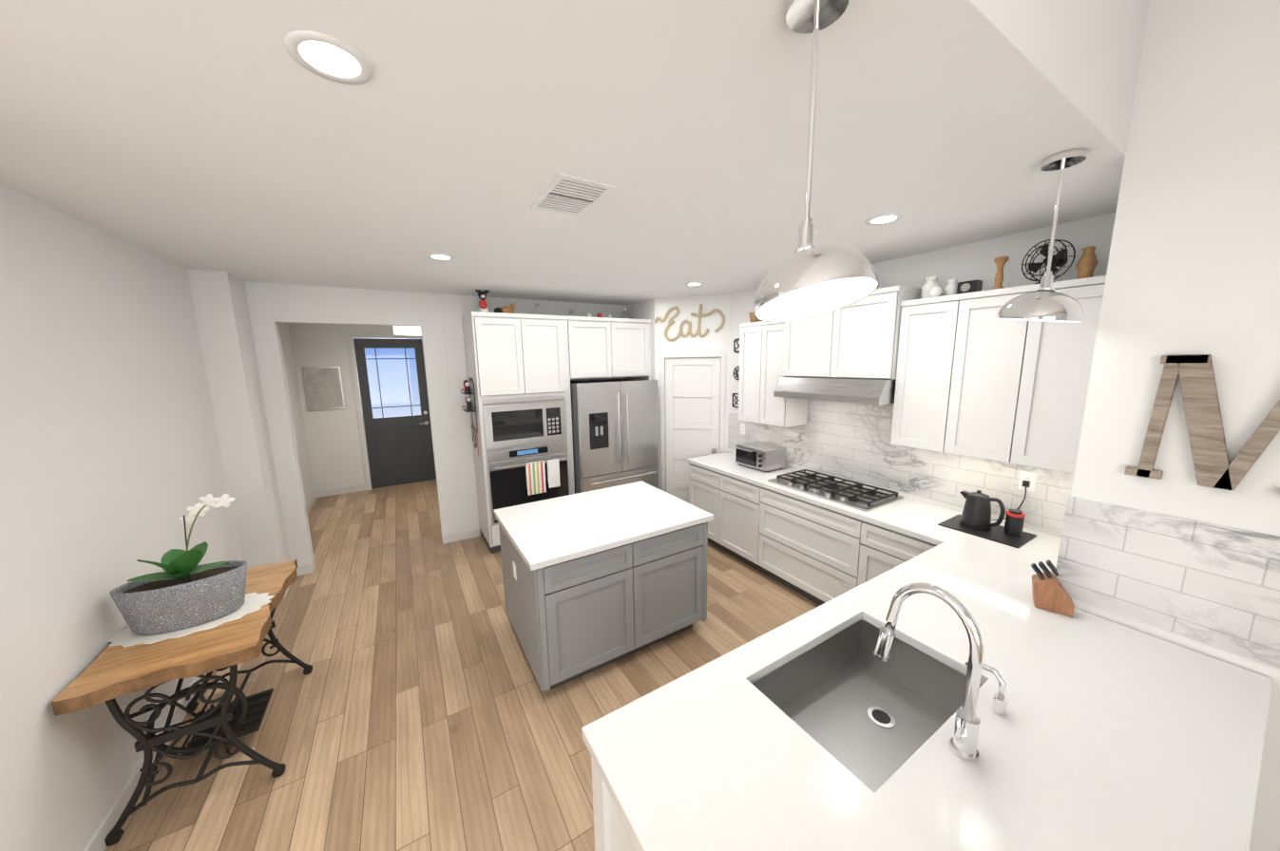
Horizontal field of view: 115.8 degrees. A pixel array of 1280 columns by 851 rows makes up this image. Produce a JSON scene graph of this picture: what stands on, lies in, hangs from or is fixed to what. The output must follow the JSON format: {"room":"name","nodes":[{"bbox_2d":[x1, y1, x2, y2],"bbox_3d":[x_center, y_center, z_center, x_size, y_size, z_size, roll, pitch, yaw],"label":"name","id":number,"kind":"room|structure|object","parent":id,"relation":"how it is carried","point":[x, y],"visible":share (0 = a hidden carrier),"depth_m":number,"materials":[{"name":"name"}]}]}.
{"room":"kitchen","nodes":[
{"label":"kitchen","id":0,"kind":"room"},
{"bbox_2d":[104,479,820,850],"bbox_3d":[-1.645,1.671,2.576,7.800,0.050,10.400,-6,11,-30],"label":"floor","id":1,"kind":"structure","parent":0,"point":[416,710],"depth_m":2.39,"materials":[{"name":"brown wood"}]},
{"bbox_2d":[51,494,312,846],"bbox_3d":[-2.245,1.027,2.081,0.620,1.398,0.996,-6,11,-30],"label":"table","id":2,"kind":"object","parent":1,"relation":"on","point":[184,615],"visible":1,"depth_m":1.87,"materials":[{"name":"brown wood"}]},
{"bbox_2d":[126,494,235,582],"bbox_3d":[-2.224,0.554,1.949,0.413,0.424,0.234,-6,11,-30],"label":"orchid plant","id":3,"kind":"object","parent":2,"relation":"on","point":[179,565],"depth_m":1.97,"materials":[{"name":"green plant"}]},
{"bbox_2d":[461,311,574,554],"bbox_3d":[-1.325,0.063,4.521,0.965,2.500,0.660,-6,11,-30],"label":"tall cabinet","id":4,"kind":"object","parent":1,"relation":"on","point":[523,370],"depth_m":4.20,"materials":[{"name":"wood"}]},
{"bbox_2d":[460,378,478,456],"bbox_3d":[-1.801,-0.095,4.246,0.093,0.814,0.288,-6,11,-30],"label":"wire rack","id":5,"kind":"object","parent":4,"relation":"attached to","point":[468,407],"visible":1,"depth_m":4.19,"materials":[{"name":"metal"}]},
{"bbox_2d":[475,289,489,312],"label":"figurine","id":6,"kind":"object","parent":4,"relation":"on","point":[483,303],"depth_m":4.03,"materials":[{"name":"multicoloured ceramic"}]},
{"bbox_2d":[493,303,515,313],"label":"figurine","id":7,"kind":"object","parent":4,"relation":"on","point":[506,309],"depth_m":4.18,"materials":[{"name":"brown ceramic"}]},
{"bbox_2d":[481,394,570,524],"bbox_3d":[-1.167,0.347,4.262,0.850,1.295,0.100,-6,11,-30],"label":"wall oven","id":8,"kind":"object","parent":4,"relation":"in","point":[525,448],"depth_m":4.23,"materials":[{"name":"metal"}]},
{"bbox_2d":[534,303,540,314],"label":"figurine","id":9,"kind":"object","parent":4,"relation":"on","point":[537,309],"depth_m":4.38,"materials":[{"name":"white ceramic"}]},
{"bbox_2d":[569,308,574,316],"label":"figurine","id":10,"kind":"object","parent":4,"relation":"on","point":[571,314],"depth_m":4.58,"materials":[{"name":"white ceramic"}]},
{"bbox_2d":[498,522,707,691],"bbox_3d":[-0.289,1.109,3.017,1.261,0.876,0.935,-6,11,-30],"label":"kitchen island","id":11,"kind":"object","parent":1,"relation":"on","point":[595,580],"depth_m":2.58,"materials":[{"name":"grey wood"}]},
{"bbox_2d":[493,480,713,572],"bbox_3d":[-0.291,0.656,2.952,1.316,0.040,0.990,-6,11,-30],"label":"island countertop","id":12,"kind":"structure","parent":11,"relation":"on","point":[545,533],"depth_m":2.78,"materials":[{"name":"white stone"}]},
{"bbox_2d":[570,379,658,494],"bbox_3d":[-0.395,0.340,4.970,1.000,1.780,0.872,-6,11,-30],"label":"refrigerator","id":13,"kind":"object","parent":1,"relation":"on","point":[615,437],"visible":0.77,"depth_m":4.56,"materials":[{"name":"silver metal"}]},
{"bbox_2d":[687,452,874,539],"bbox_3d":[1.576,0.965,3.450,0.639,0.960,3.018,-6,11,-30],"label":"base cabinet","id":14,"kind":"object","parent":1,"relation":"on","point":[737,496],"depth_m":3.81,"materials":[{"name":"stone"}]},
{"bbox_2d":[735,440,786,472],"bbox_3d":[1.214,0.316,4.105,0.332,0.215,0.410,-6,11,-30],"label":"toaster oven","id":15,"kind":"object","parent":14,"relation":"on","point":[762,456],"visible":1,"depth_m":3.99,"materials":[{"name":"metal"}]},
{"bbox_2d":[937,490,1036,548],"bbox_3d":[2.177,0.540,2.511,0.300,0.244,0.400,-6,11,-30],"label":"mat","id":16,"kind":"object","parent":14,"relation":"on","point":[974,519],"visible":1,"depth_m":2.49,"materials":[{"name":"black plastic"}]},
{"bbox_2d":[581,486,1273,850],"bbox_3d":[1.090,1.103,1.387,2.310,1.356,1.069,-6,11,-30],"label":"countertop","id":17,"kind":"structure","parent":1,"relation":"on","point":[918,678],"depth_m":1.22,"materials":[{"name":"stone"}]},
{"bbox_2d":[1031,559,1074,617],"bbox_3d":[1.778,0.685,1.737,0.145,0.215,0.079,6,12,39],"label":"knife block","id":18,"kind":"object","parent":17,"relation":"on","point":[1050,593],"visible":1,"depth_m":1.72,"materials":[{"name":"brown wood"}]},
{"bbox_2d":[0,0,1149,305],"bbox_3d":[-1.696,-1.365,2.090,7.800,0.620,10.400,-6,11,-30],"label":"ceiling","id":19,"kind":"structure","parent":0,"point":[236,139],"depth_m":1.31,"materials":[{"name":"paint"}]},
{"bbox_2d":[284,29,372,84],"bbox_3d":[-0.747,-0.884,0.970,0.169,0.005,0.169,-8,12,-39],"label":"recessed light","id":20,"kind":"object","parent":19,"relation":"in","point":[328,57],"depth_m":0.96,"materials":[{"name":"paint"}]},
{"bbox_2d":[393,325,421,335],"bbox_3d":[-2.969,-1.380,5.326,0.540,0.330,0.540,-6,11,-30],"label":"light","id":21,"kind":"object","parent":19,"relation":"attached to","point":[407,331],"visible":0.27,"depth_m":5.10,"materials":[{"name":"metal"}]},
{"bbox_2d":[426,253,454,260],"bbox_3d":[-1.373,-1.161,2.766,0.169,0.005,0.169,-8,12,-39],"label":"recessed light","id":22,"kind":"object","parent":19,"relation":"in","point":[438,257],"depth_m":2.76,"materials":[{"name":"paint"}]},
{"bbox_2d":[530,172,616,217],"bbox_3d":[-0.310,-1.024,1.804,0.250,0.007,0.400,-6,11,-30],"label":"ceiling vent","id":23,"kind":"object","parent":19,"relation":"in","point":[566,194],"visible":1,"depth_m":1.77,"materials":[{"name":"white metal"}]},
{"bbox_2d":[685,282,703,286],"bbox_3d":[0.528,-1.377,3.912,0.169,0.005,0.169,-8,12,-39],"label":"recessed light","id":24,"kind":"object","parent":19,"relation":"in","point":[693,283],"depth_m":3.91,"materials":[{"name":"paint"}]},
{"bbox_2d":[753,0,878,322],"bbox_3d":[0.383,-0.563,0.856,0.257,0.642,0.253,-6,11,-30],"label":"pendant light","id":25,"kind":"object","parent":19,"relation":"hanging from","point":[808,277],"visible":0.96,"depth_m":0.85,"materials":[{"name":"silver metal"}]},
{"bbox_2d":[865,213,901,225],"bbox_3d":[1.311,-1.110,2.163,0.169,0.005,0.169,5,11,35],"label":"recessed light","id":26,"kind":"object","parent":19,"relation":"in","point":[886,219],"depth_m":2.15,"materials":[{"name":"paint"}]},
{"bbox_2d":[995,148,1087,322],"bbox_3d":[1.598,-0.712,1.576,0.257,0.616,0.255,-6,11,-30],"label":"pendant light","id":27,"kind":"object","parent":19,"relation":"hanging from","point":[1045,301],"visible":1,"depth_m":1.53,"materials":[{"name":"silver metal"}]},
{"bbox_2d":[0,0,1279,850],"bbox_3d":[-1.669,0.034,2.210,7.540,3.300,10.220,-6,11,-30],"label":"wall","id":28,"kind":"structure","parent":0,"point":[145,399],"depth_m":1.70,"materials":[{"name":"paint"}]},
{"bbox_2d":[302,366,345,410],"bbox_3d":[-4.791,-0.566,6.096,0.450,0.650,0.022,-6,11,-30],"label":"framed picture","id":29,"kind":"object","parent":28,"relation":"attached to","point":[323,388],"visible":0.98,"depth_m":6.09,"materials":[{"name":"paper"}]},
{"bbox_2d":[353,338,436,488],"bbox_3d":[-4.020,-0.202,6.657,0.952,2.426,0.103,-6,11,-30],"label":"front door","id":30,"kind":"structure","parent":28,"relation":"in","point":[392,390],"depth_m":6.65,"materials":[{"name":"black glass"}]},
{"bbox_2d":[83,332,725,850],"bbox_3d":[-1.531,0.042,4.643,4.599,2.510,6.000,-6,11,-30],"label":"baseboard","id":31,"kind":"structure","parent":28,"relation":"attached to","point":[97,842],"depth_m":4.77,"materials":[{"name":"paint"}]},
{"bbox_2d":[572,316,617,379],"bbox_3d":[-0.686,-0.910,4.776,0.577,0.680,0.639,-6,11,-30],"label":"upper cabinet","id":32,"kind":"object","parent":28,"relation":"attached to","point":[594,339],"depth_m":4.52,"materials":[{"name":"wood"}]},
{"bbox_2d":[617,318,651,380],"bbox_3d":[-0.296,-0.954,5.007,0.577,0.680,0.639,-6,11,-30],"label":"upper cabinet","id":33,"kind":"object","parent":28,"relation":"attached to","point":[634,335],"depth_m":4.79,"materials":[{"name":"wood"}]},
{"bbox_2d":[622,308,628,318],"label":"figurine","id":34,"kind":"object","parent":33,"relation":"on","point":[624,315],"depth_m":4.93,"materials":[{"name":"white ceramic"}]},
{"bbox_2d":[654,304,725,341],"bbox_3d":[0.573,-1.202,4.702,0.826,0.407,0.032,1,9,14],"label":"eat sign","id":35,"kind":"object","parent":28,"relation":"attached to","point":[699,315],"visible":1,"depth_m":4.70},
{"bbox_2d":[664,357,720,503],"bbox_3d":[0.648,0.192,4.950,0.495,2.028,0.514,-6,11,-30],"label":"pantry door","id":36,"kind":"structure","parent":28,"relation":"in","point":[692,405],"depth_m":4.90,"materials":[{"name":"paint"}]},
{"bbox_2d":[732,338,739,407],"bbox_3d":[1.119,-0.594,4.572,0.012,0.782,0.162,-6,11,-30],"label":"trivet","id":37,"kind":"object","parent":28,"relation":"attached to","point":[736,372],"visible":0.58,"depth_m":4.59,"materials":[{"name":"metal"}]},
{"bbox_2d":[740,423,745,435],"bbox_3d":[1.171,0.041,4.586,0.010,0.118,0.075,-6,11,-30],"label":"electrical outlet plate","id":38,"kind":"object","parent":28,"relation":"attached to","point":[742,427],"depth_m":4.58,"materials":[{"name":"white plastic"}]},
{"bbox_2d":[738,321,768,424],"bbox_3d":[1.243,-0.532,4.043,0.340,0.980,0.350,-6,11,-30],"label":"upper cabinet","id":39,"kind":"object","parent":28,"relation":"attached to","point":[752,337],"depth_m":3.96,"materials":[{"name":"wood"}]},
{"bbox_2d":[764,322,808,427],"bbox_3d":[1.364,-0.502,3.844,0.340,0.980,0.351,-6,11,-30],"label":"upper cabinet","id":40,"kind":"object","parent":28,"relation":"attached to","point":[777,413],"depth_m":3.76,"materials":[{"name":"wood"}]},
{"bbox_2d":[748,311,761,322],"bbox_3d":[1.255,-1.062,3.867,0.150,0.120,0.495,-6,11,-30],"label":"figurine","id":41,"kind":"object","parent":40,"relation":"on","point":[753,318],"visible":0.04,"depth_m":3.97,"materials":[{"name":"wood"}]},
{"bbox_2d":[772,285,921,405],"bbox_3d":[1.624,-0.618,3.226,0.498,0.805,0.925,-6,11,-30],"label":"upper cabinet","id":42,"kind":"object","parent":28,"relation":"attached to","point":[849,353],"depth_m":3.05,"materials":[{"name":"wood"}]},
{"bbox_2d":[773,375,917,405],"bbox_3d":[1.626,-0.301,3.275,0.490,0.178,0.915,-6,11,-30],"label":"range hood","id":43,"kind":"object","parent":42,"relation":"attached to","point":[876,391],"depth_m":3.05,"materials":[{"name":"silver metal"}]},
{"bbox_2d":[727,400,1074,529],"bbox_3d":[1.837,0.008,3.471,0.008,0.925,3.048,-6,11,-30],"label":"backsplash","id":44,"kind":"structure","parent":28,"relation":"attached to","point":[847,440],"depth_m":3.23,"materials":[{"name":"white tile"}]},
{"bbox_2d":[890,291,974,455],"bbox_3d":[2.037,-0.346,2.735,0.340,1.000,0.392,-6,11,-30],"label":"upper cabinet","id":45,"kind":"object","parent":28,"relation":"attached to","point":[933,332],"depth_m":2.63,"materials":[{"name":"wood"}]},
{"bbox_2d":[920,276,982,298],"label":"vases","id":46,"kind":"object","parent":45,"relation":"on","point":[931,289],"depth_m":2.62,"materials":[{"name":"white ceramic"}]},
{"bbox_2d":[955,284,1046,465],"bbox_3d":[2.193,-0.308,2.477,0.340,1.000,0.448,-6,11,-30],"label":"upper cabinet","id":47,"kind":"object","parent":28,"relation":"attached to","point":[967,374],"depth_m":2.34,"materials":[{"name":"wood"}]},
{"bbox_2d":[991,256,1009,289],"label":"candle holder","id":48,"kind":"object","parent":47,"relation":"on","point":[1000,261],"depth_m":2.38,"materials":[{"name":"brown wood"}]},
{"bbox_2d":[1017,471,1036,492],"bbox_3d":[2.428,0.350,2.517,0.010,0.118,0.075,-6,11,-30],"label":"electrical outlet plate","id":49,"kind":"object","parent":28,"relation":"attached to","point":[1030,477],"depth_m":2.51,"materials":[{"name":"white plastic"}]},
{"bbox_2d":[991,480,1030,520],"bbox_3d":[2.328,0.491,2.562,0.142,0.299,0.173,-6,11,-30],"label":"cord","id":50,"kind":"object","parent":49,"relation":"attached to","point":[1025,484],"visible":0.58,"depth_m":2.51,"materials":[{"name":"black plastic"}]},
{"bbox_2d":[1025,275,1106,474],"bbox_3d":[2.350,-0.269,2.219,0.340,1.000,0.392,-6,11,-30],"label":"upper cabinet","id":51,"kind":"object","parent":28,"relation":"attached to","point":[1065,361],"depth_m":2.11,"materials":[{"name":"wood"}]},
{"bbox_2d":[1021,239,1075,284],"bbox_3d":[2.275,-0.902,2.239,0.169,0.245,0.222,-6,11,-30],"label":"fan","id":52,"kind":"object","parent":51,"relation":"on","point":[1060,258],"visible":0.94,"depth_m":2.22,"materials":[{"name":"black metal"}]},
{"bbox_2d":[1075,246,1098,279],"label":"vase","id":53,"kind":"object","parent":51,"relation":"on","point":[1086,264],"depth_m":2.10,"materials":[{"name":"brown wood"}]},
{"bbox_2d":[1062,483,1072,491],"bbox_3d":[2.248,0.480,1.998,0.870,0.445,0.008,-6,11,-30],"label":"backsplash","id":54,"kind":"structure","parent":28,"relation":"attached to","point":[1071,485],"depth_m":2.37,"materials":[{"name":"white tile"}]},
{"bbox_2d":[1054,491,1279,668],"bbox_3d":[2.556,0.697,0.607,0.008,0.445,2.740,-6,11,-30],"label":"backsplash","id":55,"kind":"structure","parent":28,"relation":"attached to","point":[1214,585],"depth_m":1.50,"materials":[{"name":"white tile"}]},
{"bbox_2d":[1124,354,1279,490],"bbox_3d":[2.024,-0.006,1.342,0.025,0.460,0.472,-6,11,-30],"label":"letter sign","id":56,"kind":"object","parent":28,"relation":"attached to","point":[1214,468],"visible":0.96,"depth_m":1.41,"materials":[{"name":"brown wood"}]}
]}

